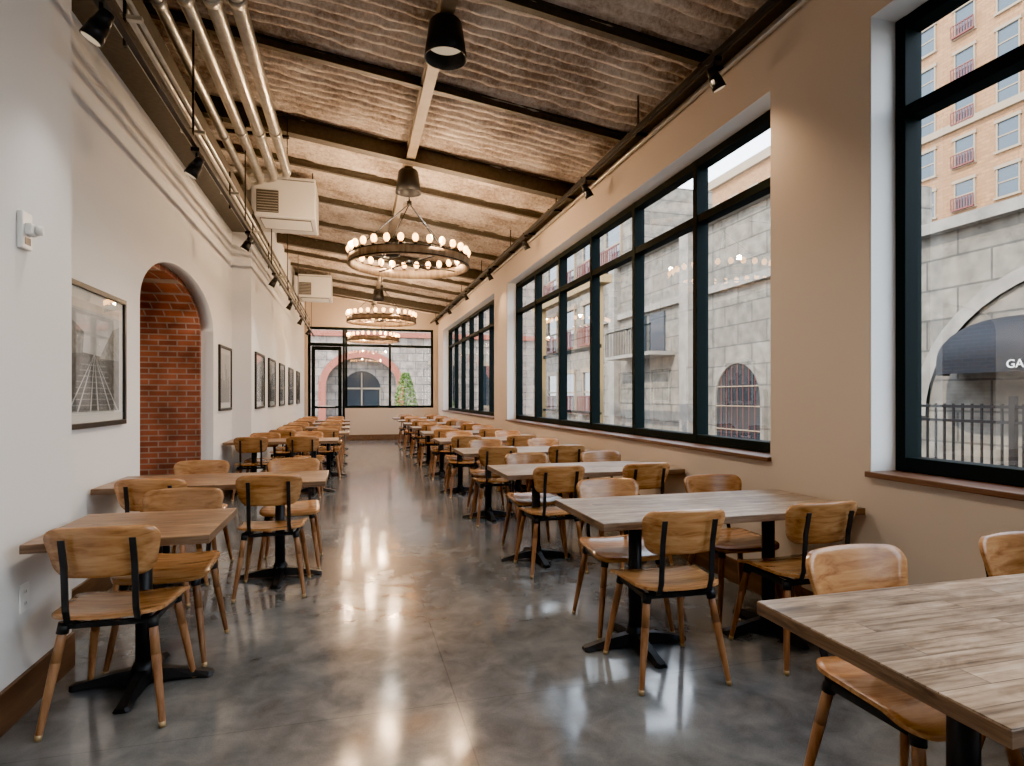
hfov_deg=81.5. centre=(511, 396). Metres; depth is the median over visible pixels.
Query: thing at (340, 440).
dining chair
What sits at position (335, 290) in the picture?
girder
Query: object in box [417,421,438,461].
dining chair
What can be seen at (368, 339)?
ring chandelier
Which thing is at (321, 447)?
dining chair
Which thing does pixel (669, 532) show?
dining chair
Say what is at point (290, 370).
framed picture
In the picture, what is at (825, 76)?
wall
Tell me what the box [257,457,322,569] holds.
dining chair
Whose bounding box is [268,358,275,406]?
framed picture
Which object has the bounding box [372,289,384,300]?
pendant lamp
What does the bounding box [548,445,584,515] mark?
dining chair
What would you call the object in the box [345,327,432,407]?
window
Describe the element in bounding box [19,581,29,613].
wall outlet
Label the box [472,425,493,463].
dining chair
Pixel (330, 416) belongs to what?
dining chair
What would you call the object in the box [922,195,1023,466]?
building
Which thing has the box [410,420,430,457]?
dining chair
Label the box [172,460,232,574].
dining chair
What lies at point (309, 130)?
girder
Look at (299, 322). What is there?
spot lamp
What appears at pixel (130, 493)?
dining chair
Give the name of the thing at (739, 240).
stone building
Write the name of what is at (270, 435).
dining chair
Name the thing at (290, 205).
handler
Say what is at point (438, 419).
dining chair
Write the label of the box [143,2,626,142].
joist
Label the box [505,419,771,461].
trim
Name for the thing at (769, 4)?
track
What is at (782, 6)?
beam
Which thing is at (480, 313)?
window
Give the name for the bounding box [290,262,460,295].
joist
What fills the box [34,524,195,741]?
dining chair
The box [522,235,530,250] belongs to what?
spot lamp
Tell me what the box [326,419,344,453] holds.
dining chair
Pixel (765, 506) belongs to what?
dining table
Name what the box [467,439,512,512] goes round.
dining chair
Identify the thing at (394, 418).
dining table
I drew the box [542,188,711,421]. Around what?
annex building
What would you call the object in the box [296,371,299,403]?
framed picture
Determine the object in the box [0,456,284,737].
baseboard
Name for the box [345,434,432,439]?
baseboard
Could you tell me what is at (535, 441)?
dining chair
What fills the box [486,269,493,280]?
spot lamp
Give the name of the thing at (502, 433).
dining chair
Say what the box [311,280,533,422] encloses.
stone building
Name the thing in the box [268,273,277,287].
spot lamp
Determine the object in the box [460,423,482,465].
dining chair
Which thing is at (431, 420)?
dining table
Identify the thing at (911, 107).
window
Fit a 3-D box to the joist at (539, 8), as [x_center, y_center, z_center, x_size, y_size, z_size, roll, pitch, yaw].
[-0.557,-2.898,4.065,4.353,0.668,0.060,0,0,-15]
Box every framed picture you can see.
[72,278,126,429]
[218,344,231,410]
[254,351,264,408]
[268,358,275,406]
[279,363,284,405]
[288,367,293,404]
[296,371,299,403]
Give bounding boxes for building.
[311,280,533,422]
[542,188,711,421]
[604,186,931,440]
[922,0,1023,221]
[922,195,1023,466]
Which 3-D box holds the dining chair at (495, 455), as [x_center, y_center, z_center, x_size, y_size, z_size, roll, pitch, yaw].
[-0.189,0.933,6.411,0.466,0.838,0.498,0,0,-13]
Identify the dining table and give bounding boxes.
[19,508,236,714]
[90,470,328,588]
[222,437,338,495]
[277,426,349,465]
[285,431,348,477]
[287,422,349,456]
[309,420,349,448]
[392,417,426,443]
[397,419,435,448]
[403,422,449,456]
[410,426,460,464]
[420,430,478,477]
[433,437,538,494]
[453,446,597,521]
[487,460,684,567]
[555,489,864,668]
[757,573,1023,765]
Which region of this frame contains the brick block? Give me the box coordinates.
[708,146,769,206]
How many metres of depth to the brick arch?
7.18 m
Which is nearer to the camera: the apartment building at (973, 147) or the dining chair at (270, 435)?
the dining chair at (270, 435)
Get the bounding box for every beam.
[72,0,307,318]
[372,0,457,309]
[437,0,796,319]
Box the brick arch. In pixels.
[140,263,200,475]
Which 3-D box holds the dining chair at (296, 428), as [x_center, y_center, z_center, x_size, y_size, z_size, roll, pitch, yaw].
[-3.860,0.933,10.275,0.466,0.838,0.498,0,0,-14]
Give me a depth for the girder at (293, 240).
11.79 m
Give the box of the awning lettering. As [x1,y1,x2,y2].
[1007,359,1023,367]
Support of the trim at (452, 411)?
attached to the wall at (825, 76)
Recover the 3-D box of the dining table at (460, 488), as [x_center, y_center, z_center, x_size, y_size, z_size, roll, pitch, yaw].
[-0.326,0.975,8.561,1.530,0.750,0.700,0,0,-15]
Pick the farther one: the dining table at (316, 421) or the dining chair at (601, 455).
the dining table at (316, 421)
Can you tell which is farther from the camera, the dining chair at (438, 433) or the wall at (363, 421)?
the wall at (363, 421)
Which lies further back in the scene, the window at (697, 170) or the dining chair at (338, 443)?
the dining chair at (338, 443)
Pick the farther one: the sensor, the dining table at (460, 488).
the dining table at (460, 488)
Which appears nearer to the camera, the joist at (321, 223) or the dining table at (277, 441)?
the dining table at (277, 441)
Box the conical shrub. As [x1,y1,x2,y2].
[394,372,417,404]
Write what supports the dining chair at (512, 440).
on the floor
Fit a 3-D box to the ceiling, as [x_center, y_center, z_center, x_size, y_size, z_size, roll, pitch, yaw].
[-3.010,-3.407,7.319,8.400,1.600,23.300,0,0,-15]
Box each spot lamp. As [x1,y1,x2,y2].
[79,0,114,47]
[184,147,204,179]
[240,231,252,251]
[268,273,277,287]
[286,298,292,309]
[297,315,302,324]
[463,291,468,300]
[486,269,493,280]
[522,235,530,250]
[581,177,593,199]
[707,56,725,92]
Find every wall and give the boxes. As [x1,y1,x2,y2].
[0,0,303,691]
[304,297,437,434]
[438,0,1023,591]
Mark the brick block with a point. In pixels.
(756, 168)
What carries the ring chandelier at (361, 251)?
hanging from the beam at (429, 76)
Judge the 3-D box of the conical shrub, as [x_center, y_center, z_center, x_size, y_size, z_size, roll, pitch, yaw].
[-4.522,0.249,25.177,1.081,2.642,1.090,0,0,16]
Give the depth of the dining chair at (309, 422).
12.96 m
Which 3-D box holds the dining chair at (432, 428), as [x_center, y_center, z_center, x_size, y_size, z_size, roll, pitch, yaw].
[-1.214,0.933,10.508,0.466,0.838,0.498,0,0,-17]
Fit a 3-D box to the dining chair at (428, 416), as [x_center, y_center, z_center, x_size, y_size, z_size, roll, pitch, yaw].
[-2.262,0.933,17.038,0.466,0.838,0.498,0,0,-14]
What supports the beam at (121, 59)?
attached to the wall at (113, 201)
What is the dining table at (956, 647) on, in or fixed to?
on the floor
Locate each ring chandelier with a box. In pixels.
[346,197,469,278]
[346,277,416,326]
[346,303,399,343]
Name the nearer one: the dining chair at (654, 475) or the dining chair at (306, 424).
the dining chair at (654, 475)
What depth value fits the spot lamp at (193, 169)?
4.41 m
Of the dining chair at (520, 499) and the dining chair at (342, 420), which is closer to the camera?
the dining chair at (520, 499)
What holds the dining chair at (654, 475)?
on the floor
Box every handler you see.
[254,173,318,234]
[298,269,331,302]
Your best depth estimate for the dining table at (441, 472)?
10.15 m
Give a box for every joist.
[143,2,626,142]
[216,140,542,219]
[284,249,470,285]
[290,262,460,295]
[295,272,452,302]
[318,195,517,242]
[319,221,498,260]
[332,294,439,313]
[486,0,709,66]
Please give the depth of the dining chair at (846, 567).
1.94 m
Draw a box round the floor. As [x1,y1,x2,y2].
[0,439,1023,765]
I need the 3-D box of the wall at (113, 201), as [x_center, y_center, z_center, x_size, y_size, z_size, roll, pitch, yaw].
[-3.667,-1.025,7.141,0.640,4.750,22.700,0,0,-15]
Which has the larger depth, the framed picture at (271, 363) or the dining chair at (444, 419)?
the dining chair at (444, 419)
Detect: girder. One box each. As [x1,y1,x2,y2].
[190,90,574,202]
[277,233,482,281]
[332,286,446,313]
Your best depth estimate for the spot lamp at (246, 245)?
6.63 m
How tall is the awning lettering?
0.119 m
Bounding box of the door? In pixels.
[308,326,344,439]
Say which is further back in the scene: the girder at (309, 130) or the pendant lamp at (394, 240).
the pendant lamp at (394, 240)
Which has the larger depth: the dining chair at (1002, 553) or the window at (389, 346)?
the window at (389, 346)
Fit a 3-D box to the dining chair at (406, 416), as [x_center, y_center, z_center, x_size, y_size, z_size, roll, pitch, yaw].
[-2.613,0.933,15.723,0.466,0.838,0.499,0,0,-17]
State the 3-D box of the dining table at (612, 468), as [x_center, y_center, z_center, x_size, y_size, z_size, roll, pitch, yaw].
[0.612,0.975,5.085,1.530,0.750,0.700,0,0,-15]
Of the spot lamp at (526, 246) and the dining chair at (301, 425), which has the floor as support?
the dining chair at (301, 425)
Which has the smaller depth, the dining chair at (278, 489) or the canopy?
the dining chair at (278, 489)
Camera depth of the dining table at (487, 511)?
6.68 m
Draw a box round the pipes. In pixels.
[150,0,290,190]
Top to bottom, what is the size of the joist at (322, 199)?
0.634 m
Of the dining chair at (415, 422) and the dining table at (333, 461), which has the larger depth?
the dining chair at (415, 422)
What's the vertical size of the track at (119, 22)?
1.310 m
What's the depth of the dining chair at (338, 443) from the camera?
11.41 m
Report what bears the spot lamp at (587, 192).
hanging from the track at (769, 4)
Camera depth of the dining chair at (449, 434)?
8.90 m
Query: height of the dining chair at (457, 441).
0.838 m
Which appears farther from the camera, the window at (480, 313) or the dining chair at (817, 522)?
the window at (480, 313)
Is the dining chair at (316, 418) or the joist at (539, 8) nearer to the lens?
the joist at (539, 8)
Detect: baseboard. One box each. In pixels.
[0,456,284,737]
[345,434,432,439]
[478,458,813,598]
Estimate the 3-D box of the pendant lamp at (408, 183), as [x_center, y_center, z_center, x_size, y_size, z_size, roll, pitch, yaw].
[-1.251,-2.627,7.172,0.312,0.330,0.312,0,0,-15]
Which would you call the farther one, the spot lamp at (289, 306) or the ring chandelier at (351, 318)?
the ring chandelier at (351, 318)
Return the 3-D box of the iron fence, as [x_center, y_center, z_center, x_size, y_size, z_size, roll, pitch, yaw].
[6.723,0.770,6.563,0.070,1.560,7.230,0,0,-15]
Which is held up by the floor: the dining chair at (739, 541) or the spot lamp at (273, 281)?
the dining chair at (739, 541)
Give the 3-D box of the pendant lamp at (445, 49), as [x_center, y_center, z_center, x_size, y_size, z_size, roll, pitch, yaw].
[-0.483,-2.627,4.324,0.312,0.330,0.312,0,0,-15]
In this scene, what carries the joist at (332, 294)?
attached to the ceiling
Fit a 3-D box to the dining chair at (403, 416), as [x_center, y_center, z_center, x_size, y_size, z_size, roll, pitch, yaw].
[-2.976,0.933,16.845,0.466,0.838,0.498,0,0,-16]
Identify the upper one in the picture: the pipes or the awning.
the pipes
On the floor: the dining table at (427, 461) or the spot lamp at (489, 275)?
the dining table at (427, 461)
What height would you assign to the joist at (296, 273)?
0.634 m
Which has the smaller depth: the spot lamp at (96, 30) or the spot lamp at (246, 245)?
the spot lamp at (96, 30)
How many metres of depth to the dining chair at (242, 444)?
7.70 m
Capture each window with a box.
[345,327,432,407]
[448,299,493,415]
[516,110,769,452]
[895,0,1023,486]
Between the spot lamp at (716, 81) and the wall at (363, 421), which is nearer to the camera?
the spot lamp at (716, 81)
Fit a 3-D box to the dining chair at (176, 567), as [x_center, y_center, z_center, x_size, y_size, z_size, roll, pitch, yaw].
[-1.805,0.933,3.155,0.466,0.838,0.498,0,0,-13]
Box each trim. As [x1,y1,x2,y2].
[442,410,493,418]
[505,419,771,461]
[865,470,1023,500]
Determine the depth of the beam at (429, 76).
5.89 m
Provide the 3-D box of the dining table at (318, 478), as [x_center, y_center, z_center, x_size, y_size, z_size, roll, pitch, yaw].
[-2.121,0.975,4.368,1.460,0.750,0.660,0,0,-15]
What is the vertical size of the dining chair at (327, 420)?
0.838 m
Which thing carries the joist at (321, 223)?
attached to the ceiling
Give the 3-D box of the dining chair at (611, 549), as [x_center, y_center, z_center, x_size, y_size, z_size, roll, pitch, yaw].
[0.645,0.933,3.552,0.466,0.838,0.498,0,0,-13]
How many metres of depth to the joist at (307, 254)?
13.02 m
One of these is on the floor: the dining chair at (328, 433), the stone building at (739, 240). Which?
the dining chair at (328, 433)
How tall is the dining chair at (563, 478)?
0.838 m
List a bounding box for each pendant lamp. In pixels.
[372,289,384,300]
[382,238,399,256]
[395,167,420,196]
[424,12,466,70]
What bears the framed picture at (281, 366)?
attached to the wall at (113, 201)
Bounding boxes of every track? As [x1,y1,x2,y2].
[109,0,314,336]
[430,0,780,323]
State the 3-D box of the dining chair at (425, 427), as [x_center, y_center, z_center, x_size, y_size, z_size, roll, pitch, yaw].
[-1.589,0.933,11.626,0.466,0.838,0.498,0,0,-16]
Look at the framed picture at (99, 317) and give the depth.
4.00 m
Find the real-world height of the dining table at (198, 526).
0.750 m
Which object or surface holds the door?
in the wall at (363, 421)
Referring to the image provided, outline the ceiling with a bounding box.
[142,0,766,314]
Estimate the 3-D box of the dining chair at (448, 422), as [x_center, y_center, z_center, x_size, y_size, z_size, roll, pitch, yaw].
[-1.333,0.933,13.560,0.466,0.838,0.498,0,0,-17]
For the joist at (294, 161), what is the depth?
8.02 m
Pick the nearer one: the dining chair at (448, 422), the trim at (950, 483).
the trim at (950, 483)
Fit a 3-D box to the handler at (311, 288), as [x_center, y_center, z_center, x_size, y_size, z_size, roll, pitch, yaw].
[-4.908,-2.765,14.850,0.780,0.710,0.868,0,0,-15]
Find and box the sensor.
[17,209,44,251]
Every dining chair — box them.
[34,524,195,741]
[102,487,228,673]
[113,478,208,606]
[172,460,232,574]
[231,437,267,501]
[231,474,310,602]
[244,432,280,472]
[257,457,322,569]
[269,429,297,456]
[276,426,302,456]
[282,424,307,457]
[286,436,322,497]
[288,422,309,455]
[291,421,312,457]
[294,419,314,452]
[294,431,324,487]
[302,416,318,419]
[313,429,340,479]
[317,426,342,471]
[319,424,342,466]
[320,422,341,441]
[323,420,343,457]
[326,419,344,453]
[328,416,344,446]
[398,414,410,439]
[398,415,415,444]
[403,418,417,450]
[404,416,419,446]
[409,418,427,455]
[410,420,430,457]
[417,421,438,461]
[417,424,441,467]
[424,415,439,443]
[428,425,457,472]
[429,429,458,479]
[435,417,449,421]
[442,418,458,445]
[443,431,473,488]
[444,420,463,456]
[444,435,483,498]
[455,421,478,459]
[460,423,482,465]
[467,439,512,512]
[470,446,517,526]
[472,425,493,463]
[477,428,502,468]
[493,430,528,487]
[497,435,535,495]
[502,452,563,551]
[514,465,588,578]
[527,438,570,498]
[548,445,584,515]
[572,478,674,639]
[580,450,639,536]
[599,462,672,568]
[603,508,731,695]
[683,474,782,627]
[729,501,856,675]
[803,544,1023,765]
[979,531,1023,750]
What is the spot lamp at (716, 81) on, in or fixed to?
hanging from the track at (769, 4)
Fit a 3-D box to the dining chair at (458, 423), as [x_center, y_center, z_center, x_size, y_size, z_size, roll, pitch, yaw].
[-0.964,0.933,12.440,0.466,0.838,0.498,0,0,-13]
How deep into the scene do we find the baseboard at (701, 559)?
4.34 m
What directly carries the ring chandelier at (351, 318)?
hanging from the beam at (429, 76)
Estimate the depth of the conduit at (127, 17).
4.61 m
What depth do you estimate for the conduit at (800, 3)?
5.18 m
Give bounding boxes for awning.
[936,314,1023,375]
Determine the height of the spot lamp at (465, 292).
0.223 m
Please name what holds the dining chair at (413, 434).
on the floor
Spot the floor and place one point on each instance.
(414, 643)
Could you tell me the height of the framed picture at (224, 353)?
0.860 m
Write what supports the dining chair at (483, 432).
on the floor
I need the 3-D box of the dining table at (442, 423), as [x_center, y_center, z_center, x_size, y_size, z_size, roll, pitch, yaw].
[-1.733,0.975,13.774,1.530,0.750,0.700,0,0,-15]
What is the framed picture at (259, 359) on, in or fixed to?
attached to the wall at (113, 201)
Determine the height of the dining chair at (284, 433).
0.838 m
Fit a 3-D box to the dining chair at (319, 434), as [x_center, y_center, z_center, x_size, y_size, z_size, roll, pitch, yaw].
[-2.986,0.933,8.720,0.466,0.838,0.498,0,0,-18]
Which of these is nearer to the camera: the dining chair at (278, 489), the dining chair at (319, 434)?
the dining chair at (278, 489)
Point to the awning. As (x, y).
(984, 346)
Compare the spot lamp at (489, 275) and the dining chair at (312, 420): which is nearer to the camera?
the spot lamp at (489, 275)
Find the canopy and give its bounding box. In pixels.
[532,274,611,422]
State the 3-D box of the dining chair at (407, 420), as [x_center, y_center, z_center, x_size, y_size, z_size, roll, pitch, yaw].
[-2.523,0.933,15.103,0.466,0.838,0.499,0,0,-16]
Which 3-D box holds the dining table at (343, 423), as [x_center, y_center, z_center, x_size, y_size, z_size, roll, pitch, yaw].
[-4.385,0.975,13.525,1.340,0.750,0.660,0,0,-15]
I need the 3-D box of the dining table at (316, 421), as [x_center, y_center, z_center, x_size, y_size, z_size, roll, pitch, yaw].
[-4.854,0.975,15.263,1.340,0.750,0.660,0,0,-15]
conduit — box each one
[113,0,310,325]
[438,0,807,321]
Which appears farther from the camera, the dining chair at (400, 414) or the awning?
the dining chair at (400, 414)
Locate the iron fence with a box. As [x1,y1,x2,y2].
[922,396,1023,467]
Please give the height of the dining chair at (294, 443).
0.838 m
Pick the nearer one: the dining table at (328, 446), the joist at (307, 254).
the dining table at (328, 446)

